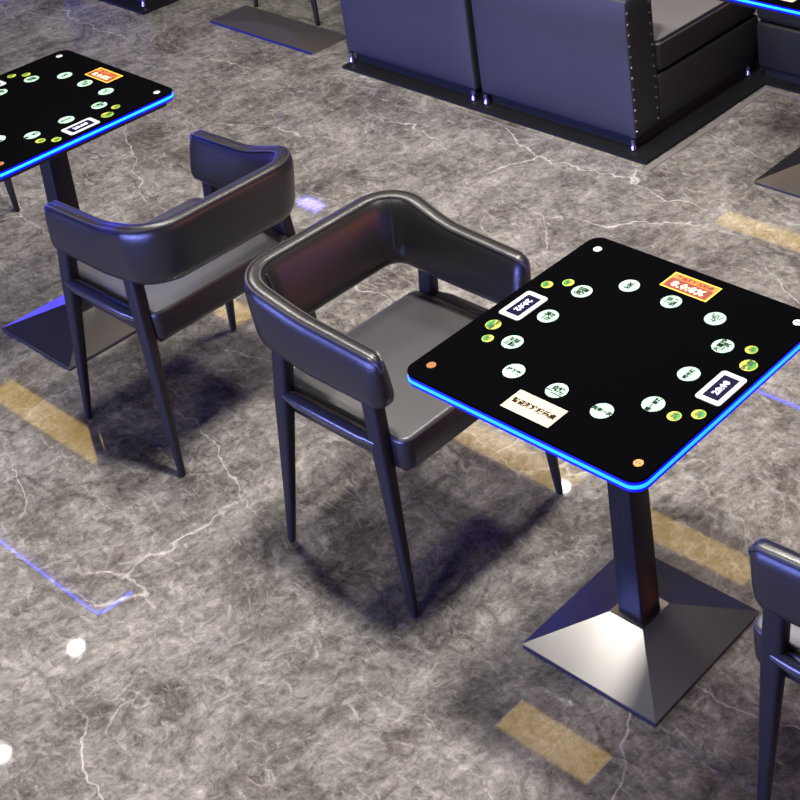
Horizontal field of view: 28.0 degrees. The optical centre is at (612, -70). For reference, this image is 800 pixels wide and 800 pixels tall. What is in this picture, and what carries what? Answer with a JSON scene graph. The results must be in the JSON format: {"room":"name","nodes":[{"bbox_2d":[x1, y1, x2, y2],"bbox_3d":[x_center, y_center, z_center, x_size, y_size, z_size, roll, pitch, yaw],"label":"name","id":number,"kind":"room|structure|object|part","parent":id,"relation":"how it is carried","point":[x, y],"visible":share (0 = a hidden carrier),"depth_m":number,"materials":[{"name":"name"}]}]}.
{"room":"restaurant","nodes":[
{"label":"restaurant","id":0,"kind":"room"},
{"bbox_2d":[0,0,799,799],"bbox_3d":[0.313,0.322,6.923,18.000,0.060,22.000,12,26,38],"label":"floor","id":1,"kind":"structure","parent":0,"point":[164,635],"depth_m":3.93,"materials":[{"name":"grey stone"}]},
{"bbox_2d":[4,178,19,211],"bbox_3d":[-2.472,0.685,5.403,0.523,0.738,0.526,12,26,38],"label":"armchair","id":2,"kind":"object","parent":1,"relation":"on","point":[8,183],"visible":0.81,"depth_m":5.53,"materials":[{"name":"black metal"}]},
{"bbox_2d":[0,50,172,370],"bbox_3d":[-1.659,0.860,4.702,0.590,0.753,0.590,12,26,38],"label":"table","id":3,"kind":"object","parent":1,"relation":"on","point":[52,105],"visible":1,"depth_m":4.65,"materials":[{"name":"black glass"}]},
{"bbox_3d":[-1.686,0.544,4.587,0.551,0.018,0.551,12,26,38],"label":"underside panel","id":4,"kind":"part","parent":3,"relation":"part of","materials":[{"name":"blue"}]},
{"bbox_3d":[-1.532,0.436,4.740,0.119,0.001,0.057,12,26,38],"label":"advert panel","id":5,"kind":"part","parent":3,"relation":"part of","materials":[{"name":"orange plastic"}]},
{"bbox_2d":[99,0,178,14],"bbox_3d":[-2.235,0.178,7.825,0.920,0.012,0.865,12,26,38],"label":"trim","id":6,"kind":"structure","parent":1,"relation":"on","point":[131,5],"depth_m":7.33,"materials":[{"name":"black"}]},
{"bbox_2d":[135,0,156,6],"bbox_3d":[-2.229,-0.089,7.699,0.745,0.572,0.804,12,26,38],"label":"sofa","id":7,"kind":"object","parent":6,"relation":"on","point":[144,3],"visible":1,"depth_m":7.32,"materials":[{"name":"grey leather"}]},
{"bbox_2d":[44,130,316,477],"bbox_3d":[-1.146,0.972,4.292,0.523,0.738,0.526,12,26,38],"label":"armchair","id":8,"kind":"object","parent":1,"relation":"on","point":[161,275],"visible":0.96,"depth_m":4.08,"materials":[{"name":"black leather"}]},
{"bbox_3d":[-1.446,1.091,4.279,0.089,0.572,0.043,12,26,38],"label":"leg","id":9,"kind":"part","parent":8,"relation":"part of","materials":[{"name":"black metal"}]},
{"bbox_3d":[-1.331,0.965,4.111,0.323,0.036,0.038,12,26,38],"label":"rail","id":10,"kind":"part","parent":8,"relation":"part of","materials":[{"name":"black metal"}]},
{"bbox_3d":[-1.173,1.147,4.059,0.107,0.572,0.043,12,26,38],"label":"leg","id":11,"kind":"part","parent":8,"relation":"part of","materials":[{"name":"black metal"}]},
{"bbox_3d":[-1.158,0.721,4.192,0.496,0.198,0.526,12,26,38],"label":"backrest","id":12,"kind":"part","parent":8,"relation":"part of","materials":[{"name":"black leather"}]},
{"bbox_3d":[-1.184,0.912,4.299,0.436,0.084,0.452,12,26,38],"label":"seat","id":13,"kind":"part","parent":8,"relation":"part of","materials":[{"name":"grey leather"}]},
{"bbox_3d":[-1.181,0.964,4.319,0.360,0.031,0.400,12,26,38],"label":"seat frame","id":14,"kind":"part","parent":8,"relation":"part of","materials":[{"name":"black leather"}]},
{"bbox_3d":[-1.146,0.945,4.612,0.089,0.572,0.043,12,26,38],"label":"leg","id":15,"kind":"part","parent":8,"relation":"part of","materials":[{"name":"black metal"}]},
{"bbox_3d":[-0.874,1.000,4.393,0.107,0.572,0.043,12,26,38],"label":"leg","id":16,"kind":"part","parent":8,"relation":"part of","materials":[{"name":"black metal"}]},
{"bbox_2d":[210,5,345,54],"bbox_3d":[-1.476,0.431,6.928,0.700,0.022,0.203,12,26,38],"label":"base plate","id":17,"kind":"object","parent":1,"relation":"on","point":[300,36],"visible":0.94,"depth_m":6.89,"materials":[{"name":"grey metal"}]},
{"bbox_2d":[254,0,319,25],"bbox_3d":[-1.355,-0.041,7.149,0.523,0.738,0.526,12,26,38],"label":"armchair","id":18,"kind":"object","parent":1,"relation":"on","point":[313,2],"visible":1,"depth_m":6.93,"materials":[{"name":"black leather"}]},
{"bbox_3d":[-1.341,0.142,6.884,0.089,0.572,0.043,12,26,38],"label":"leg","id":19,"kind":"part","parent":18,"relation":"part of","materials":[{"name":"black metal"}]},
{"bbox_2d":[244,190,562,618],"bbox_3d":[-0.505,1.099,3.784,0.523,0.738,0.526,12,26,38],"label":"armchair","id":20,"kind":"object","parent":1,"relation":"on","point":[355,385],"visible":0.93,"depth_m":3.72,"materials":[{"name":"black leather"}]},
{"bbox_3d":[-0.764,1.227,3.739,0.107,0.572,0.043,12,26,38],"label":"leg","id":21,"kind":"part","parent":20,"relation":"part of","materials":[{"name":"black metal"}]},
{"bbox_3d":[-0.642,1.102,3.565,0.323,0.036,0.038,12,26,38],"label":"rail","id":22,"kind":"part","parent":20,"relation":"part of","materials":[{"name":"black metal"}]},
{"bbox_3d":[-0.476,1.053,3.738,0.436,0.084,0.452,12,26,38],"label":"seat","id":23,"kind":"part","parent":20,"relation":"part of","materials":[{"name":"grey leather"}]},
{"bbox_3d":[-0.537,0.844,3.701,0.496,0.198,0.526,12,26,38],"label":"backrest","id":24,"kind":"part","parent":20,"relation":"part of","materials":[{"name":"black leather"}]},
{"bbox_3d":[-0.492,1.282,3.519,0.089,0.572,0.043,12,26,38],"label":"leg","id":25,"kind":"part","parent":20,"relation":"part of","materials":[{"name":"black metal"}]},
{"bbox_3d":[-0.465,1.081,4.073,0.107,0.572,0.043,12,26,38],"label":"leg","id":26,"kind":"part","parent":20,"relation":"part of","materials":[{"name":"black metal"}]},
{"bbox_3d":[-0.334,0.951,3.909,0.323,0.036,0.038,12,26,38],"label":"rail","id":27,"kind":"part","parent":20,"relation":"part of","materials":[{"name":"black metal"}]},
{"bbox_3d":[-0.193,1.136,3.853,0.089,0.572,0.043,12,26,38],"label":"leg","id":28,"kind":"part","parent":20,"relation":"part of","materials":[{"name":"black metal"}]},
{"bbox_2d":[342,59,771,164],"bbox_3d":[-0.218,0.552,6.307,1.600,0.012,0.888,12,26,38],"label":"trim","id":29,"kind":"structure","parent":1,"relation":"on","point":[721,103],"depth_m":5.87,"materials":[{"name":"black"}]},
{"bbox_2d":[340,0,483,100],"bbox_3d":[-0.589,0.213,6.470,0.745,0.572,0.804,12,26,38],"label":"sofa","id":30,"kind":"object","parent":29,"relation":"on","point":[431,41],"visible":0.71,"depth_m":6.16,"materials":[{"name":"grey leather"}]},
{"bbox_3d":[-0.558,0.458,6.563,0.695,0.043,0.740,12,26,38],"label":"under frame","id":31,"kind":"part","parent":30,"relation":"part of","materials":[{"name":"black leather"}]},
{"bbox_2d":[471,0,758,150],"bbox_3d":[0.014,0.336,5.984,0.769,0.572,0.804,12,26,38],"label":"sofa","id":32,"kind":"object","parent":29,"relation":"on","point":[623,71],"visible":0.99,"depth_m":5.70,"materials":[{"name":"grey leather"}]},
{"bbox_3d":[-0.192,0.415,5.752,0.765,0.530,0.167,12,26,38],"label":"backrest","id":33,"kind":"part","parent":32,"relation":"part of","materials":[{"name":"grey leather"}]},
{"bbox_3d":[0.044,0.581,6.078,0.715,0.043,0.740,12,26,38],"label":"under frame","id":34,"kind":"part","parent":32,"relation":"part of","materials":[{"name":"black leather"}]},
{"bbox_2d":[651,0,755,71],"bbox_3d":[0.065,0.299,6.041,0.761,0.129,0.634,12,26,38],"label":"seat cushion","id":35,"kind":"object","parent":32,"relation":"on","point":[684,31],"depth_m":5.78,"materials":[{"name":"grey leather"}]},
{"bbox_3d":[0.078,0.451,6.093,0.755,0.188,0.634,12,26,38],"label":"seat","id":36,"kind":"part","parent":32,"relation":"part of","materials":[{"name":"black leather"}]},
{"bbox_2d":[407,237,799,726],"bbox_3d":[0.033,1.199,3.358,0.621,0.753,0.621,12,26,38],"label":"table","id":37,"kind":"object","parent":1,"relation":"on","point":[614,361],"visible":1,"depth_m":3.28,"materials":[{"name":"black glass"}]},
{"bbox_3d":[0.168,0.771,3.406,0.125,0.001,0.060,12,26,38],"label":"advert panel","id":38,"kind":"part","parent":37,"relation":"part of","materials":[{"name":"orange plastic"}]},
{"bbox_2d":[437,87,799,171],"bbox_3d":[0.709,0.791,5.436,3.000,0.003,0.754,12,26,38],"label":"trim","id":39,"kind":"structure","parent":1,"relation":"on","point":[708,128],"depth_m":5.74,"materials":[{"name":"grey stone"}]},
{"bbox_2d":[718,0,799,197],"bbox_3d":[0.708,0.475,5.202,0.621,0.753,0.621,12,26,38],"label":"table","id":40,"kind":"object","parent":1,"relation":"on","point":[784,177],"visible":1,"depth_m":5.25,"materials":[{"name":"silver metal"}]},
{"bbox_3d":[0.680,0.159,5.088,0.580,0.018,0.580,12,26,38],"label":"underside panel","id":41,"kind":"part","parent":40,"relation":"part of","materials":[{"name":"black"}]},
{"bbox_2d":[748,538,799,799],"bbox_3d":[0.595,1.325,2.896,0.523,0.738,0.526,12,26,38],"label":"armchair","id":42,"kind":"object","parent":1,"relation":"on","point":[774,566],"visible":1,"depth_m":2.79,"materials":[{"name":"black leather"}]},
{"bbox_3d":[0.296,1.444,2.883,0.089,0.572,0.043,12,26,38],"label":"leg","id":43,"kind":"part","parent":42,"relation":"part of","materials":[{"name":"black metal"}]},
{"bbox_3d":[0.583,1.074,2.796,0.496,0.198,0.526,12,26,38],"label":"backrest","id":44,"kind":"part","parent":42,"relation":"part of","materials":[{"name":"black leather"}]},
{"bbox_3d":[0.557,1.265,2.904,0.436,0.084,0.452,12,26,38],"label":"seat","id":45,"kind":"part","parent":42,"relation":"part of","materials":[{"name":"grey leather"}]},
{"bbox_3d":[0.410,1.318,2.715,0.323,0.036,0.038,12,26,38],"label":"rail","id":46,"kind":"part","parent":42,"relation":"part of","materials":[{"name":"black metal"}]},
{"bbox_2d":[766,78,799,93],"bbox_3d":[1.234,0.532,6.013,0.990,0.012,0.850,12,26,38],"label":"trim","id":47,"kind":"structure","parent":1,"relation":"on","point":[773,82],"depth_m":5.98,"materials":[{"name":"black"}]},
{"bbox_2d":[757,9,799,84],"bbox_3d":[1.118,0.239,5.988,0.860,0.572,0.804,12,26,38],"label":"sofa","id":48,"kind":"object","parent":47,"relation":"on","point":[778,35],"visible":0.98,"depth_m":5.95,"materials":[{"name":"grey leather"}]},
{"bbox_2d":[757,9,799,28],"bbox_3d":[1.063,0.255,5.924,0.856,0.129,0.634,12,26,38],"label":"seat cushion","id":49,"kind":"object","parent":48,"relation":"on","point":[769,20],"depth_m":5.93,"materials":[{"name":"grey leather"}]},
{"bbox_3d":[1.129,0.489,6.074,0.810,0.043,0.740,12,26,38],"label":"under frame","id":50,"kind":"part","parent":48,"relation":"part of","materials":[{"name":"black leather"}]}
]}

